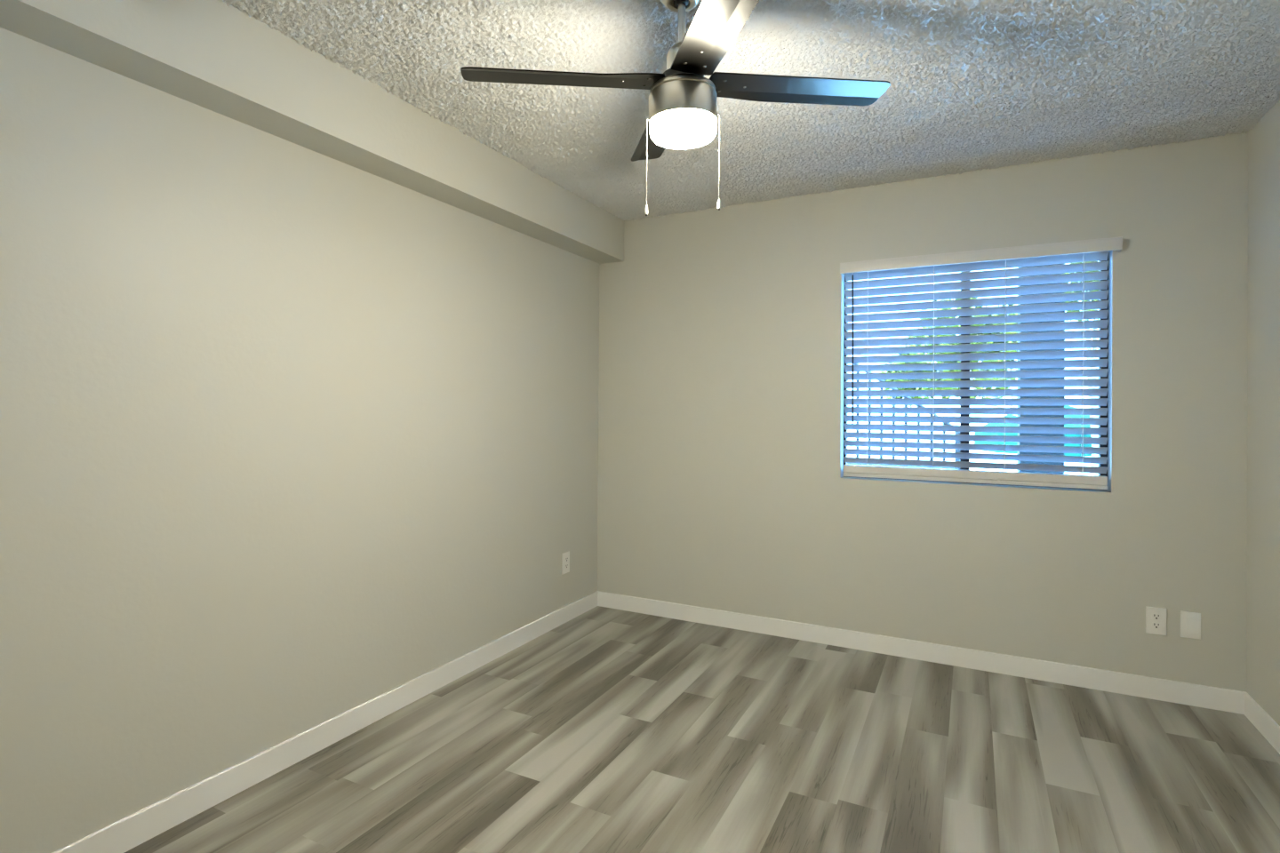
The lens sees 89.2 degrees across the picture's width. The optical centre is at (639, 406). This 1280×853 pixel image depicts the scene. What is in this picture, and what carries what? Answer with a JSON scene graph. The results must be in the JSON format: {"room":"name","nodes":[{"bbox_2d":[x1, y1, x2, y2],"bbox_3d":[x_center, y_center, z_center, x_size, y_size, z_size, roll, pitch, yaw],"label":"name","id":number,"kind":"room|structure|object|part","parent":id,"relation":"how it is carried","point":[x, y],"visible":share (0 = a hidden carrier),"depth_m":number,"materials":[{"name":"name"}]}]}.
{"room":"empty bedroom","nodes":[
{"label":"empty bedroom","id":0,"kind":"room"},
{"bbox_2d":[0,27,599,852],"bbox_3d":[-1.266,-0.002,2.344,0.140,2.760,4.402,0,0,27],"label":"wall","id":1,"kind":"structure","parent":0,"point":[292,435],"depth_m":2.10,"materials":[{"name":"grey paint"}]},
{"bbox_2d":[0,0,623,263],"bbox_3d":[-1.117,-1.063,2.276,0.178,0.278,4.122,0,0,27],"label":"soffit","id":2,"kind":"structure","parent":1,"relation":"attached to","point":[212,55],"depth_m":2.14,"materials":[{"name":"grey paint"}]},
{"bbox_2d":[51,591,597,852],"bbox_3d":[-1.208,1.212,2.305,0.010,0.092,4.122,0,0,27],"label":"baseboard","id":3,"kind":"structure","parent":1,"relation":"attached to","point":[123,836],"depth_m":2.27,"materials":[{"name":"white paint"}]},
{"bbox_2d":[561,551,569,574],"bbox_3d":[-0.434,0.921,3.817,0.009,0.122,0.074,0,0,27],"label":"wall outlet","id":4,"kind":"object","parent":1,"relation":"attached to","point":[565,556],"visible":1,"depth_m":3.81,"materials":[{"name":"white plastic"}]},
{"bbox_2d":[124,606,1279,852],"bbox_3d":[0.190,1.325,1.590,3.430,0.120,4.402,0,0,27],"label":"floor","id":5,"kind":"structure","parent":0,"point":[607,731],"depth_m":2.30,"materials":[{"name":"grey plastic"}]},
{"bbox_2d":[222,0,1279,220],"bbox_3d":[0.208,-1.268,1.600,3.430,0.213,4.402,0,0,27],"label":"ceiling","id":6,"kind":"structure","parent":0,"point":[976,84],"depth_m":2.28,"materials":[{"name":"white paint"}]},
{"bbox_2d":[460,0,890,215],"bbox_3d":[0.126,-0.854,1.831,0.921,0.642,0.921,0,0,35],"label":"ceiling fan","id":7,"kind":"object","parent":6,"relation":"hanging from","point":[683,108],"visible":1,"depth_m":1.78,"materials":[{"name":"black metal"}]},
{"bbox_3d":[-0.205,-0.893,1.771,0.547,0.024,0.115,-2,2,-10],"label":"blade","id":8,"kind":"part","parent":7,"relation":"part of","materials":[{"name":"black wood"}]},
{"bbox_3d":[0.018,-0.551,1.821,0.010,0.027,0.010,0,0,27],"label":"pull knob","id":9,"kind":"part","parent":7,"relation":"part of","materials":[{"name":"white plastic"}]},
{"bbox_3d":[0.021,-0.684,1.822,0.009,0.247,0.005,0,0,-3],"label":"pull chain","id":10,"kind":"part","parent":7,"relation":"part of","materials":[{"name":"grey metal"}]},
{"bbox_3d":[0.066,-0.915,2.163,0.115,0.024,0.547,-2,2,-10],"label":"blade","id":11,"kind":"part","parent":7,"relation":"part of","materials":[{"name":"black wood"}]},
{"bbox_3d":[0.119,-0.971,1.829,0.088,0.081,0.088,0,2,27],"label":"rod","id":12,"kind":"part","parent":7,"relation":"part of","materials":[{"name":"silver metal"}]},
{"bbox_3d":[0.122,-0.780,1.835,0.187,0.054,0.187,0,2,27],"label":"lamp shade","id":13,"kind":"part","parent":7,"relation":"part of","materials":[{"name":"white glass"}]},
{"bbox_3d":[0.187,-0.899,1.499,0.115,0.024,0.547,-2,2,-10],"label":"blade","id":14,"kind":"part","parent":7,"relation":"part of","materials":[{"name":"black wood"}]},
{"bbox_3d":[0.220,-0.699,1.821,0.011,0.247,0.005,0,0,-3],"label":"pull chain","id":15,"kind":"part","parent":7,"relation":"part of","materials":[{"name":"grey metal"}]},
{"bbox_3d":[0.222,-0.567,1.821,0.010,0.027,0.010,0,0,27],"label":"pull knob","id":16,"kind":"part","parent":7,"relation":"part of","materials":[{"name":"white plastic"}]},
{"bbox_3d":[0.458,-0.921,1.892,0.547,0.024,0.115,-2,2,-10],"label":"blade","id":17,"kind":"part","parent":7,"relation":"part of","materials":[{"name":"black wood"}]},
{"bbox_2d":[597,130,1247,692],"bbox_3d":[1.169,0.019,3.493,3.150,2.760,0.140,0,0,27],"label":"wall","id":18,"kind":"structure","parent":0,"point":[723,485],"depth_m":3.25,"materials":[{"name":"grey paint"}]},
{"bbox_2d":[597,591,1245,714],"bbox_3d":[1.126,1.232,3.421,3.150,0.092,0.010,0,0,27],"label":"baseboard","id":19,"kind":"structure","parent":18,"relation":"attached to","point":[1157,689],"depth_m":3.20,"materials":[{"name":"white paint"}]},
{"bbox_2d":[843,256,1108,490],"bbox_3d":[1.650,-0.171,3.293,1.184,1.116,0.048,0,0,27],"label":"window","id":20,"kind":"structure","parent":18,"relation":"in","point":[1107,328],"depth_m":3.26,"materials":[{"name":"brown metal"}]},
{"bbox_2d":[840,236,1122,489],"bbox_3d":[1.613,-0.188,3.189,1.213,1.129,0.111,0,0,27],"label":"window blind","id":21,"kind":"object","parent":20,"relation":"attached to","point":[1092,250],"visible":1,"depth_m":3.17,"materials":[{"name":"grey plastic"}]},
{"bbox_3d":[1.205,-0.196,3.428,0.003,1.022,0.047,0,0,27],"label":"ladder cord","id":22,"kind":"part","parent":21,"relation":"part of","materials":[{"name":"white fabric"}]},
{"bbox_3d":[1.486,-0.195,3.284,0.003,1.022,0.047,0,0,27],"label":"ladder cord","id":23,"kind":"part","parent":21,"relation":"part of","materials":[{"name":"white fabric"}]},
{"bbox_3d":[1.610,0.346,3.218,1.158,0.060,0.048,0,0,27],"label":"rail","id":24,"kind":"part","parent":21,"relation":"part of","materials":[{"name":"white plastic"}]},
{"bbox_3d":[1.766,-0.194,3.141,0.003,1.022,0.047,0,0,27],"label":"ladder cord","id":25,"kind":"part","parent":21,"relation":"part of","materials":[{"name":"white fabric"}]},
{"bbox_3d":[2.045,-0.192,2.998,0.003,1.022,0.047,0,0,27],"label":"ladder cord","id":26,"kind":"part","parent":21,"relation":"part of","materials":[{"name":"white fabric"}]},
{"bbox_2d":[1145,606,1166,635],"bbox_3d":[2.262,0.942,2.844,0.072,0.117,0.009,0,0,27],"label":"wall outlet","id":27,"kind":"object","parent":18,"relation":"attached to","point":[1156,618],"visible":1,"depth_m":2.84,"materials":[{"name":"white plastic"}]},
{"bbox_2d":[1151,613,1161,620],"bbox_3d":[2.261,0.922,2.842,0.034,0.028,0.003,0,0,27],"label":"receptacle","id":28,"kind":"object","parent":27,"relation":"attached to","point":[1154,616],"depth_m":2.84,"materials":[{"name":"white plastic"}]},
{"bbox_2d":[1151,622,1161,629],"bbox_3d":[2.261,0.961,2.842,0.034,0.028,0.003,0,0,27],"label":"receptacle","id":29,"kind":"object","parent":27,"relation":"attached to","point":[1154,625],"depth_m":2.84,"materials":[{"name":"white plastic"}]},
{"bbox_2d":[1180,610,1200,639],"bbox_3d":[2.368,0.942,2.790,0.069,0.114,0.008,0,0,27],"label":"blank wall plate","id":30,"kind":"object","parent":18,"relation":"attached to","point":[1190,622],"visible":1,"depth_m":2.79,"materials":[{"name":"white plastic"}]},
{"bbox_2d":[1246,99,1279,726],"bbox_3d":[1.663,0.012,0.847,0.140,2.760,4.402,0,0,27],"label":"wall","id":31,"kind":"structure","parent":0,"point":[1263,341],"depth_m":2.56,"materials":[{"name":"grey paint"}]},
{"bbox_2d":[1244,692,1279,754],"bbox_3d":[1.588,1.226,0.876,0.010,0.092,4.122,0,0,27],"label":"baseboard","id":32,"kind":"structure","parent":31,"relation":"attached to","point":[1254,713],"depth_m":2.53,"materials":[{"name":"white paint"}]},
{"label":"outside","id":33,"kind":"structure","parent":0,"visible":0},
{"bbox_3d":[14.484,2.766,28.365,60.000,0.200,56.268,0,0,27],"label":"ground","id":34,"kind":"structure","parent":33,"visible":0},
{"bbox_2d":[847,363,959,469],"bbox_3d":[1.988,0.896,5.491,1.286,3.192,0.036,0,0,27],"label":"stair railing","id":35,"kind":"object","parent":34,"relation":"on","point":[868,414],"visible":0.16,"depth_m":5.41,"materials":[{"name":"black metal"}]},
{"bbox_3d":[1.991,0.492,5.493,1.250,0.024,0.024,0,0,27],"label":"rail","id":36,"kind":"part","parent":35,"relation":"part of","materials":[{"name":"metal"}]},
{"bbox_3d":[1.996,-0.248,5.495,1.268,0.905,0.032,0,0,27],"label":"handrail","id":37,"kind":"part","parent":35,"relation":"part of","materials":[{"name":"white metal"}]},
{"bbox_3d":[2.541,1.345,5.205,0.036,2.300,0.036,0,0,27],"label":"post","id":38,"kind":"part","parent":35,"relation":"part of","materials":[{"name":"white metal"}]},
{"bbox_2d":[879,290,1017,416],"bbox_3d":[5.081,0.340,10.323,2.475,4.390,1.444,0,0,27],"label":"tree","id":39,"kind":"object","parent":34,"relation":"on","point":[1000,379],"visible":0.14,"depth_m":10.12,"materials":[{"name":"green plant"}]},
{"bbox_2d":[847,263,1098,475],"bbox_3d":[11.815,-0.723,23.110,28.800,6.700,8.900,0,0,27],"label":"sky","id":40,"kind":"structure","parent":34,"relation":"on","point":[1066,378],"depth_m":20.07,"materials":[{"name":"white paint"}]},
{"bbox_2d":[974,406,1091,456],"bbox_3d":[7.521,1.225,11.870,2.328,2.660,2.328,0,0,5],"label":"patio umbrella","id":41,"kind":"object","parent":34,"relation":"on","point":[1066,416],"visible":0.02,"depth_m":11.27,"materials":[{"name":"teal"}]},
{"bbox_2d":[1016,264,1064,473],"bbox_3d":[2.397,-0.111,3.886,0.270,5.200,0.270,0,0,27],"label":"porch post","id":42,"kind":"object","parent":34,"relation":"on","point":[1028,388],"visible":0.02,"depth_m":3.79,"materials":[{"name":"blue"}]},
{"bbox_2d":[1064,261,1099,475],"bbox_3d":[7.409,-0.169,10.317,1.605,5.439,1.159,0,0,11],"label":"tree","id":43,"kind":"object","parent":34,"relation":"on","point":[1091,416],"visible":0.03,"depth_m":10.30,"materials":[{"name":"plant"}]},
{"bbox_3d":[7.419,-2.078,10.321,1.601,1.621,1.153,0,0,10],"label":"crown","id":44,"kind":"part","parent":43,"relation":"part of","materials":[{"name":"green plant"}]}
]}

